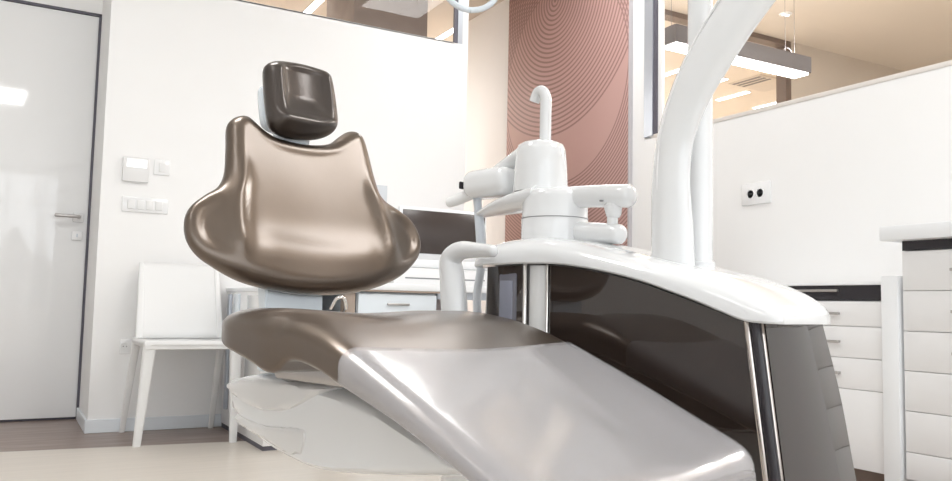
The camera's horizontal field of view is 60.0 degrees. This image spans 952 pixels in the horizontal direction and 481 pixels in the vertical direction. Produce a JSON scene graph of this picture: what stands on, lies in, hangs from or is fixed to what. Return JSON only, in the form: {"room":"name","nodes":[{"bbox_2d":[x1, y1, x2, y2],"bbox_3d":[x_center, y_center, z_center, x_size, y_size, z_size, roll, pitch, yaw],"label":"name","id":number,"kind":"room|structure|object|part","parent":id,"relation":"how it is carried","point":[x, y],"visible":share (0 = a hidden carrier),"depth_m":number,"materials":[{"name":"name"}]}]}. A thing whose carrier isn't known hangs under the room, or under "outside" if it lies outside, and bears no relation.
{"room":"dental clinic","nodes":[
{"label":"dental clinic","id":0,"kind":"room"},
{"bbox_2d":[23,0,102,13],"bbox_3d":[-2.507,-1.620,4.220,1.116,0.755,0.100,4,-5,-30],"label":"wall","id":1,"kind":"structure","parent":0,"point":[93,6],"depth_m":4.37,"materials":[{"name":"paint"}]},
{"bbox_2d":[0,0,101,421],"bbox_3d":[-2.512,-0.178,4.060,1.116,2.145,0.115,4,-5,-30],"label":"door","id":2,"kind":"structure","parent":1,"relation":"in","point":[50,55],"depth_m":4.24,"materials":[{"name":"paint"}]},
{"bbox_3d":[-2.112,-0.126,4.262,0.125,0.018,0.074,4,-5,-30],"label":"handle","id":3,"kind":"part","parent":2,"relation":"part of","materials":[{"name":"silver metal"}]},
{"bbox_3d":[-2.083,-0.025,4.302,0.050,0.047,0.016,4,-5,-30],"label":"lock plate","id":4,"kind":"part","parent":2,"relation":"part of","materials":[{"name":"white plastic"}]},
{"bbox_3d":[-2.080,-0.120,4.310,0.052,0.048,0.016,4,-5,-30],"label":"handle plate","id":5,"kind":"part","parent":2,"relation":"part of","materials":[{"name":"white plastic"}]},
{"bbox_2d":[79,0,108,415],"bbox_3d":[-1.910,-0.527,4.273,0.100,2.900,0.472,4,-5,-30],"label":"wall reveal","id":6,"kind":"structure","parent":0,"point":[105,12],"depth_m":4.17,"materials":[{"name":"paint"}]},
{"bbox_2d":[76,407,86,431],"bbox_3d":[-1.933,0.878,4.037,0.012,0.062,0.490,4,-5,-30],"label":"baseboard reveal","id":7,"kind":"structure","parent":6,"relation":"attached to","point":[80,418],"depth_m":4.02,"materials":[{"name":"paint"}]},
{"bbox_2d":[0,419,243,451],"bbox_3d":[1.427,0.992,3.864,11.600,0.050,10.600,4,-5,-30],"label":"floor","id":8,"kind":"structure","parent":0,"point":[63,433],"depth_m":3.74,"materials":[{"name":"brown wood"}]},
{"bbox_2d":[119,262,241,446],"bbox_3d":[-1.348,0.499,3.783,0.440,0.803,0.538,4,-5,-30],"label":"chair","id":9,"kind":"object","parent":8,"relation":"on","point":[179,307],"visible":0.88,"depth_m":3.90,"materials":[{"name":"white plastic"}]},
{"bbox_3d":[-1.604,0.675,3.820,0.036,0.445,0.201,4,-6,-35],"label":"leg","id":10,"kind":"part","parent":9,"relation":"part of","materials":[{"name":"white plastic"}]},
{"bbox_3d":[-1.569,0.275,3.847,0.034,0.350,0.143,4,-5,-27],"label":"post","id":11,"kind":"part","parent":9,"relation":"part of","materials":[{"name":"white plastic"}]},
{"bbox_3d":[-1.402,0.654,3.492,0.056,0.445,0.097,6,-6,-44],"label":"leg","id":12,"kind":"part","parent":9,"relation":"part of","materials":[{"name":"white plastic"}]},
{"bbox_3d":[-1.312,0.470,3.735,0.429,0.050,0.416,4,-5,-30],"label":"seat","id":13,"kind":"part","parent":9,"relation":"part of","materials":[{"name":"white plastic"}]},
{"bbox_3d":[-1.417,0.287,3.942,0.360,0.358,0.149,4,-5,-30],"label":"backrest","id":14,"kind":"part","parent":9,"relation":"part of","materials":[{"name":"white plastic"}]},
{"bbox_3d":[-1.265,0.698,4.007,0.036,0.445,0.189,4,-5,-30],"label":"leg","id":15,"kind":"part","parent":9,"relation":"part of","materials":[{"name":"white plastic"}]},
{"bbox_3d":[-1.257,0.295,4.024,0.037,0.350,0.142,4,-5,-30],"label":"post","id":16,"kind":"part","parent":9,"relation":"part of","materials":[{"name":"white plastic"}]},
{"bbox_3d":[-1.076,0.674,3.656,0.054,0.445,0.054,4,-5,-30],"label":"leg","id":17,"kind":"part","parent":9,"relation":"part of","materials":[{"name":"white plastic"}]},
{"bbox_2d":[783,276,915,480],"bbox_3d":[1.344,0.540,3.291,0.522,0.757,1.065,4,-5,-30],"label":"base cabinet","id":18,"kind":"object","parent":8,"relation":"on","point":[864,335],"visible":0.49,"depth_m":2.81,"materials":[{"name":"white laminate"}]},
{"bbox_2d":[783,282,880,285],"bbox_3d":[1.343,0.189,3.349,0.506,0.009,1.003,4,-5,-30],"label":"countertop","id":19,"kind":"structure","parent":18,"relation":"on","point":[856,283],"depth_m":2.96,"materials":[{"name":"white laminate"}]},
{"bbox_3d":[1.260,0.359,2.939,0.008,0.010,0.075,4,-5,-30],"label":"handle","id":20,"kind":"part","parent":18,"relation":"part of","materials":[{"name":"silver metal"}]},
{"bbox_3d":[1.135,0.280,3.224,0.020,0.086,0.999,4,-5,-30],"label":"drawer","id":21,"kind":"part","parent":18,"relation":"part of","materials":[{"name":"white laminate"}]},
{"bbox_3d":[1.133,0.378,3.216,0.020,0.108,0.999,4,-5,-30],"label":"drawer","id":22,"kind":"part","parent":18,"relation":"part of","materials":[{"name":"white laminate"}]},
{"bbox_3d":[1.131,0.487,3.208,0.020,0.106,0.999,4,-5,-30],"label":"drawer","id":23,"kind":"part","parent":18,"relation":"part of","materials":[{"name":"white laminate"}]},
{"bbox_3d":[1.127,0.675,3.193,0.020,0.268,0.999,4,-5,-30],"label":"drawer","id":24,"kind":"part","parent":18,"relation":"part of","materials":[{"name":"white laminate"}]},
{"bbox_3d":[1.597,0.511,2.858,0.512,0.757,0.061,4,-5,-30],"label":"panel","id":25,"kind":"part","parent":18,"relation":"part of","materials":[{"name":"white laminate"}]},
{"bbox_2d":[879,221,951,480],"bbox_3d":[1.795,0.403,2.483,0.550,0.921,0.872,4,-5,-30],"label":"base cabinet","id":26,"kind":"object","parent":8,"relation":"on","point":[927,256],"visible":1,"depth_m":2.64,"materials":[{"name":"white laminate"}]},
{"bbox_2d":[879,221,951,242],"bbox_3d":[1.804,-0.032,2.517,0.550,0.049,0.872,4,-5,-30],"label":"countertop","id":27,"kind":"structure","parent":26,"relation":"on","point":[934,230],"depth_m":2.65,"materials":[{"name":"white laminate"}]},
{"bbox_3d":[1.626,0.078,2.382,0.020,0.129,0.822,4,-5,-30],"label":"drawer","id":28,"kind":"part","parent":26,"relation":"part of","materials":[{"name":"white laminate"}]},
{"bbox_3d":[1.623,0.209,2.371,0.020,0.130,0.822,4,-5,-30],"label":"drawer","id":29,"kind":"part","parent":26,"relation":"part of","materials":[{"name":"white laminate"}]},
{"bbox_3d":[1.618,0.468,2.351,0.020,0.128,0.822,4,-5,-30],"label":"drawer","id":30,"kind":"part","parent":26,"relation":"part of","materials":[{"name":"white laminate"}]},
{"bbox_3d":[1.621,0.339,2.361,0.020,0.127,0.822,4,-5,-30],"label":"drawer","id":31,"kind":"part","parent":26,"relation":"part of","materials":[{"name":"white laminate"}]},
{"bbox_3d":[1.615,0.599,2.340,0.020,0.130,0.822,4,-5,-30],"label":"drawer","id":32,"kind":"part","parent":26,"relation":"part of","materials":[{"name":"white laminate"}]},
{"bbox_3d":[1.613,0.708,2.332,0.020,0.086,0.822,4,-5,-30],"label":"drawer","id":33,"kind":"part","parent":26,"relation":"part of","materials":[{"name":"white laminate"}]},
{"bbox_2d":[0,441,439,480],"bbox_3d":[-0.591,0.673,0.730,4.870,0.002,6.330,4,-5,-30],"label":"floor","id":34,"kind":"structure","parent":0,"point":[240,460],"depth_m":3.11,"materials":[{"name":"beige tile"}]},
{"bbox_2d":[221,287,322,450],"bbox_3d":[-0.973,0.569,3.851,0.253,0.690,0.793,4,-5,-30],"label":"storage cabinet","id":35,"kind":"object","parent":34,"relation":"on","point":[238,299],"visible":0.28,"depth_m":3.84,"materials":[{"name":"white laminate"}]},
{"bbox_3d":[-1.218,0.543,4.044,0.014,0.560,0.040,4,-5,-30],"label":"rail","id":36,"kind":"part","parent":35,"relation":"part of","materials":[{"name":"grey metal"}]},
{"bbox_3d":[-1.148,0.535,3.923,0.012,0.560,0.080,4,-5,-30],"label":"rail","id":37,"kind":"part","parent":35,"relation":"part of","materials":[{"name":"laminate"}]},
{"bbox_3d":[-0.989,0.510,3.652,0.006,0.535,0.250,4,-5,-30],"label":"panel","id":38,"kind":"part","parent":35,"relation":"part of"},
{"bbox_2d":[322,292,435,312],"bbox_3d":[-0.507,0.596,4.007,0.395,0.680,0.612,4,-5,-30],"label":"drawer pedestal","id":39,"kind":"object","parent":34,"relation":"on","point":[365,302],"visible":0.23,"depth_m":3.77,"materials":[{"name":"laminate"}]},
{"bbox_3d":[-0.361,0.344,3.780,0.391,0.192,0.020,4,-5,-30],"label":"drawer","id":40,"kind":"part","parent":39,"relation":"part of","materials":[{"name":"laminate"}]},
{"bbox_3d":[-0.355,0.292,3.769,0.110,0.010,0.012,4,-5,-30],"label":"handle","id":41,"kind":"part","parent":39,"relation":"part of","materials":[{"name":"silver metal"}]},
{"bbox_2d":[340,283,486,312],"bbox_3d":[-0.373,0.592,4.188,1.115,0.722,0.799,4,-5,-30],"label":"desk","id":42,"kind":"object","parent":34,"relation":"on","point":[389,287],"visible":0.06,"depth_m":3.80,"materials":[{"name":"white laminate"}]},
{"bbox_2d":[329,295,347,311],"bbox_3d":[-0.601,0.280,3.620,0.081,0.078,0.050,4,-5,-30],"label":"towel hook","id":43,"kind":"object","parent":42,"relation":"hanging from","point":[337,298],"visible":0.9,"depth_m":3.61,"materials":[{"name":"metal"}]},
{"bbox_3d":[-0.579,0.562,3.663,0.053,0.690,0.050,4,-5,-30],"label":"leg","id":44,"kind":"part","parent":42,"relation":"part of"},
{"bbox_2d":[389,259,486,286],"bbox_3d":[-0.213,0.169,4.174,0.568,0.125,0.274,4,-5,-30],"label":"drawer unit","id":45,"kind":"object","parent":42,"relation":"on","point":[422,271],"visible":0.25,"depth_m":4.01,"materials":[{"name":"white laminate"}]},
{"bbox_3d":[-0.212,0.127,4.177,0.568,0.040,0.274,4,-5,-30],"label":"lid","id":46,"kind":"part","parent":45,"relation":"part of","materials":[{"name":"white laminate"}]},
{"bbox_3d":[-0.570,0.619,4.505,1.080,0.670,0.020,4,-5,-30],"label":"panel","id":47,"kind":"part","parent":42,"relation":"part of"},
{"bbox_2d":[398,206,485,261],"bbox_3d":[-0.194,0.044,4.490,0.530,0.425,0.160,4,-5,-30],"label":"computer monitor","id":48,"kind":"object","parent":42,"relation":"on","point":[437,229],"visible":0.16,"depth_m":4.44,"materials":[{"name":"black glass screen"},{"name":"grey plastic"}]},
{"bbox_3d":[0.041,0.276,4.032,0.525,0.035,0.020,4,-5,-30],"label":"modesty rail","id":49,"kind":"part","parent":42,"relation":"part of","materials":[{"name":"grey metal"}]},
{"bbox_2d":[184,61,752,480],"bbox_3d":[-0.073,0.178,1.374,0.572,1.114,0.950,6,-6,-44],"label":"dental chair","id":50,"kind":"object","parent":34,"relation":"on","point":[454,392],"visible":1,"depth_m":1.28,"materials":[{"name":"brown leather"}]},
{"bbox_3d":[-0.328,-0.069,1.635,0.536,0.356,0.155,6,-6,-44],"label":"backrest","id":51,"kind":"part","parent":50,"relation":"part of","materials":[{"name":"brown leather"}]},
{"bbox_3d":[-0.023,0.138,1.687,0.068,0.277,0.163,6,-6,-44],"label":"armrest","id":52,"kind":"part","parent":50,"relation":"part of","materials":[{"name":"white plastic"}]},
{"bbox_2d":[221,308,752,480],"bbox_3d":[-0.017,0.222,1.278,0.524,0.221,0.737,6,-6,-44],"label":"seat cushion","id":53,"kind":"object","parent":50,"relation":"on","point":[452,394],"depth_m":1.17,"materials":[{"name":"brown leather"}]},
{"bbox_2d":[445,0,855,480],"bbox_3d":[0.328,-0.274,1.681,0.347,2.020,0.993,6,-6,-44],"label":"dental unit","id":54,"kind":"object","parent":34,"relation":"on","point":[747,357],"visible":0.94,"depth_m":1.48,"materials":[{"name":"white plastic"}]},
{"bbox_2d":[447,0,497,12],"bbox_3d":[0.179,-0.890,1.777,0.610,0.806,0.240,1,-5,9],"label":"lamp","id":55,"kind":"object","parent":54,"relation":"attached to","point":[455,4],"visible":1,"depth_m":1.77,"materials":[{"name":"plastic"}]},
{"bbox_3d":[0.074,-0.172,1.896,0.053,0.099,0.170,6,-6,-44],"label":"holder arm","id":56,"kind":"part","parent":54,"relation":"part of"},
{"bbox_3d":[0.056,0.389,1.668,0.018,0.675,0.102,6,-6,-44],"label":"panel","id":57,"kind":"part","parent":54,"relation":"part of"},
{"bbox_3d":[0.142,-0.278,1.824,0.026,0.132,0.057,6,-6,-44],"label":"cup filler spout","id":58,"kind":"part","parent":54,"relation":"part of","materials":[{"name":"white plastic"}]},
{"bbox_3d":[0.241,-0.016,1.698,0.048,0.054,0.157,6,-6,-44],"label":"arm","id":59,"kind":"part","parent":54,"relation":"part of"},
{"bbox_3d":[0.275,-0.045,1.663,0.022,0.081,0.022,6,-6,-44],"label":"link rod","id":60,"kind":"part","parent":54,"relation":"part of","materials":[{"name":"white plastic"}]},
{"bbox_3d":[0.323,0.070,1.604,0.282,0.164,0.685,6,-6,-44],"label":"lid","id":61,"kind":"part","parent":54,"relation":"part of","materials":[{"name":"white plastic"}]},
{"bbox_3d":[0.305,0.375,1.413,0.018,0.674,0.487,6,-6,-44],"label":"panel","id":62,"kind":"part","parent":54,"relation":"part of","materials":[{"name":"plastic"}]},
{"bbox_3d":[0.439,-0.613,1.614,0.047,1.350,0.047,6,-6,-44],"label":"post","id":63,"kind":"part","parent":54,"relation":"part of","materials":[{"name":"white plastic"}]},
{"bbox_3d":[0.492,-0.281,1.441,0.056,0.707,0.426,6,-6,-44],"label":"arched arm","id":64,"kind":"part","parent":54,"relation":"part of"},
{"bbox_3d":[0.460,0.411,1.252,0.018,0.581,0.091,6,-6,-44],"label":"corner post","id":65,"kind":"part","parent":54,"relation":"part of","materials":[{"name":"silver metal"}]},
{"bbox_3d":[0.588,0.427,1.369,0.315,0.575,0.092,6,-6,-44],"label":"panel","id":66,"kind":"part","parent":54,"relation":"part of","materials":[{"name":"grey plastic"}]},
{"bbox_2d":[85,0,467,419],"bbox_3d":[-0.958,-0.137,4.450,1.972,2.192,0.120,4,-5,-30],"label":"wall","id":67,"kind":"structure","parent":0,"point":[177,72],"depth_m":4.16,"materials":[{"name":"paint"}]},
{"bbox_2d":[119,339,131,353],"bbox_3d":[-1.661,0.505,3.929,0.070,0.070,0.012,4,-5,-30],"label":"wall outlet","id":68,"kind":"object","parent":67,"relation":"attached to","point":[125,344],"visible":0.84,"depth_m":3.92,"materials":[{"name":"white plastic"}]},
{"bbox_2d":[121,342,128,349],"bbox_3d":[-1.670,0.504,3.919,0.038,0.038,0.004,4,-5,-30],"label":"socket","id":69,"kind":"object","parent":68,"relation":"attached to","point":[124,345],"depth_m":3.92,"materials":[{"name":"white plastic"}]},
{"bbox_2d":[122,156,149,182],"bbox_3d":[-1.646,-0.343,3.987,0.119,0.120,0.024,4,-5,-30],"label":"thermostat","id":70,"kind":"object","parent":67,"relation":"attached to","point":[134,169],"visible":1,"depth_m":3.98,"materials":[{"name":"white plastic"}]},
{"bbox_2d":[122,196,167,213],"bbox_3d":[-1.608,-0.171,4.004,0.208,0.073,0.013,4,-5,-30],"label":"light switch","id":71,"kind":"object","parent":67,"relation":"attached to","point":[130,204],"visible":1,"depth_m":4.00,"materials":[{"name":"white plastic"}]},
{"bbox_2d":[84,414,221,433],"bbox_3d":[-0.953,0.920,4.305,1.984,0.062,0.012,4,-5,-30],"label":"baseboard","id":72,"kind":"structure","parent":67,"relation":"attached to","point":[185,421],"depth_m":3.97,"materials":[{"name":"paint"}]},
{"bbox_2d":[154,159,169,175],"bbox_3d":[-1.544,-0.359,4.053,0.074,0.077,0.013,4,-5,-30],"label":"light switch","id":73,"kind":"object","parent":67,"relation":"attached to","point":[161,167],"visible":1,"depth_m":4.05,"materials":[{"name":"white plastic"}]},
{"bbox_2d":[238,0,468,44],"bbox_3d":[-0.696,-1.534,4.694,1.438,0.654,0.120,4,-5,-30],"label":"window","id":74,"kind":"structure","parent":67,"relation":"in","point":[460,19],"depth_m":4.95,"materials":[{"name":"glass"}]},
{"bbox_3d":[-0.096,-1.501,4.982,0.032,0.648,0.030,4,-5,-30],"label":"frame","id":75,"kind":"part","parent":74,"relation":"part of","materials":[{"name":"grey metal"}]},
{"bbox_2d":[377,185,386,201],"bbox_3d":[-0.562,-0.249,4.610,0.137,0.127,0.005,4,-5,-30],"label":"notice","id":76,"kind":"object","parent":67,"relation":"attached to","point":[382,189],"visible":0.26,"depth_m":4.63,"materials":[{"name":"grey paper"}]},
{"bbox_2d":[326,0,427,36],"bbox_3d":[-0.758,-0.371,5.926,0.562,2.899,0.580,4,-5,-30],"label":"wall","id":77,"kind":"structure","parent":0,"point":[406,16],"depth_m":5.79,"materials":[{"name":"beige paint"}]},
{"bbox_2d":[465,0,649,174],"bbox_3d":[0.453,-1.159,5.682,0.050,1.315,2.175,4,-5,-30],"label":"wall pier","id":78,"kind":"object","parent":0,"point":[488,32],"visible":0.36,"depth_m":6.21,"materials":[{"name":"paint"}]},
{"bbox_2d":[505,0,632,246],"bbox_3d":[0.565,-0.754,5.363,0.024,2.130,1.352,4,-5,-30],"label":"wall art panel","id":79,"kind":"object","parent":78,"relation":"attached to","point":[581,51],"visible":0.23,"depth_m":5.21,"materials":[{"name":"pink paint"}]},
{"bbox_2d":[244,0,951,118],"bbox_3d":[1.491,-1.973,4.100,11.600,0.100,10.600,4,-5,-30],"label":"ceiling","id":80,"kind":"structure","parent":0,"point":[904,35],"depth_m":6.64,"materials":[{"name":"beige paint"}]},
{"bbox_2d":[303,0,324,13],"bbox_3d":[-1.258,-1.797,6.348,0.062,0.012,0.412,4,-5,-30],"label":"recessed light","id":81,"kind":"object","parent":80,"relation":"in","point":[315,3],"visible":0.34,"depth_m":6.31,"materials":[{"name":"white paint"}]},
{"bbox_2d":[434,27,452,39],"bbox_3d":[-0.248,-1.730,6.915,0.062,0.012,0.482,4,-5,-30],"label":"recessed light","id":82,"kind":"object","parent":80,"relation":"in","point":[450,31],"visible":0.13,"depth_m":6.91,"materials":[{"name":"white paint"}]},
{"bbox_2d":[665,68,678,75],"bbox_3d":[1.862,-1.606,7.910,0.072,0.012,0.452,4,-5,-30],"label":"recessed light","id":83,"kind":"object","parent":80,"relation":"in","point":[677,69],"visible":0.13,"depth_m":7.86,"materials":[{"name":"white paint"}]},
{"bbox_2d":[665,0,687,53],"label":"pendant lamp","id":84,"kind":"object","parent":80,"relation":"hanging from","point":[676,35],"depth_m":4.91,"materials":[{"name":"grey metal"}]},
{"bbox_2d":[715,91,749,100],"bbox_3d":[2.709,-1.525,8.701,0.072,0.012,0.432,4,-5,-30],"label":"recessed light","id":85,"kind":"object","parent":80,"relation":"in","point":[743,92],"visible":1,"depth_m":8.69,"materials":[{"name":"white paint"}]},
{"bbox_2d":[729,74,775,91],"bbox_3d":[2.849,-1.560,8.195,0.520,0.016,0.400,4,-5,-30],"label":"ceiling vent","id":86,"kind":"object","parent":80,"relation":"in","point":[760,82],"visible":0.81,"depth_m":8.18,"materials":[{"name":"beige paint"}]},
{"bbox_2d":[752,101,775,108],"bbox_3d":[3.243,-1.492,8.975,0.072,0.012,0.542,4,-5,-30],"label":"recessed light","id":87,"kind":"object","parent":80,"relation":"in","point":[771,103],"visible":0.45,"depth_m":9.04,"materials":[{"name":"white paint"}]},
{"bbox_2d":[732,28,810,78],"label":"pendant lamp","id":88,"kind":"object","parent":80,"relation":"hanging from","point":[762,58],"depth_m":5.31,"materials":[{"name":"grey metal"}]},
{"bbox_2d":[665,42,807,78],"bbox_3d":[1.665,-1.134,5.217,1.170,0.016,0.116,4,-5,-30],"label":"diffuser","id":89,"kind":"object","parent":88,"relation":"attached to","point":[743,59],"depth_m":5.27,"materials":[{"name":"white plastic"}]},
{"bbox_2d":[779,12,791,16],"bbox_3d":[2.363,-1.724,6.290,0.100,0.012,0.100,4,-5,-30],"label":"recessed light","id":90,"kind":"object","parent":80,"relation":"in","point":[782,14],"visible":1,"depth_m":6.28,"materials":[{"name":"white paint"}]},
{"bbox_2d":[464,65,951,312],"bbox_3d":[1.944,0.106,2.904,0.050,1.585,8.320,4,-5,-30],"label":"wall","id":91,"kind":"structure","parent":0,"point":[842,167],"depth_m":3.61,"materials":[{"name":"paint"}]},
{"bbox_2d":[742,181,770,205],"bbox_3d":[1.340,-0.225,3.946,0.012,0.105,0.175,4,-5,-30],"label":"wall outlet","id":92,"kind":"object","parent":91,"relation":"attached to","point":[759,192],"visible":1,"depth_m":3.94,"materials":[{"name":"white plastic"}]},
{"bbox_2d":[746,189,753,198],"bbox_3d":[1.321,-0.223,3.970,0.004,0.048,0.048,4,-5,-30],"label":"socket","id":93,"kind":"object","parent":92,"relation":"attached to","point":[749,192],"depth_m":3.97,"materials":[{"name":"black plastic"}]},
{"bbox_2d":[756,188,763,197],"bbox_3d":[1.350,-0.227,3.920,0.004,0.048,0.048,4,-5,-30],"label":"socket","id":94,"kind":"object","parent":92,"relation":"attached to","point":[759,191],"depth_m":3.92,"materials":[{"name":"black plastic"}]},
{"bbox_2d":[644,0,951,138],"bbox_3d":[2.514,-1.402,2.076,0.061,1.315,6.145,4,-5,-30],"label":"window","id":95,"kind":"structure","parent":91,"relation":"in","point":[654,10],"depth_m":4.62,"materials":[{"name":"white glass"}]},
{"bbox_3d":[1.007,-1.233,4.708,0.056,1.300,0.070,4,-5,-30],"label":"frame","id":96,"kind":"part","parent":95,"relation":"part of","materials":[{"name":"grey metal"}]},
{"bbox_3d":[2.519,-0.760,1.993,0.059,0.021,6.070,4,-5,-30],"label":"sill","id":97,"kind":"part","parent":95,"relation":"part of","materials":[{"name":"white paint"}]},
{"bbox_2d":[791,42,904,99],"bbox_3d":[4.062,-0.127,7.696,3.380,2.900,0.100,4,-5,-30],"label":"wall","id":98,"kind":"structure","parent":0,"point":[829,70],"depth_m":7.17,"materials":[{"name":"beige paint"}]},
{"bbox_2d":[665,9,790,103],"bbox_3d":[1.522,-0.296,6.255,2.470,2.900,0.100,4,-5,-30],"label":"window","id":99,"kind":"structure","parent":98,"relation":"in","point":[783,84],"depth_m":6.87,"materials":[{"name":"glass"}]},
{"bbox_3d":[1.524,-1.723,6.352,2.405,0.040,0.100,4,-5,-30],"label":"frame","id":100,"kind":"part","parent":99,"relation":"part of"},
{"bbox_3d":[2.566,-0.227,6.847,0.065,2.900,0.100,4,-5,-30],"label":"frame","id":101,"kind":"part","parent":99,"relation":"part of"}
]}

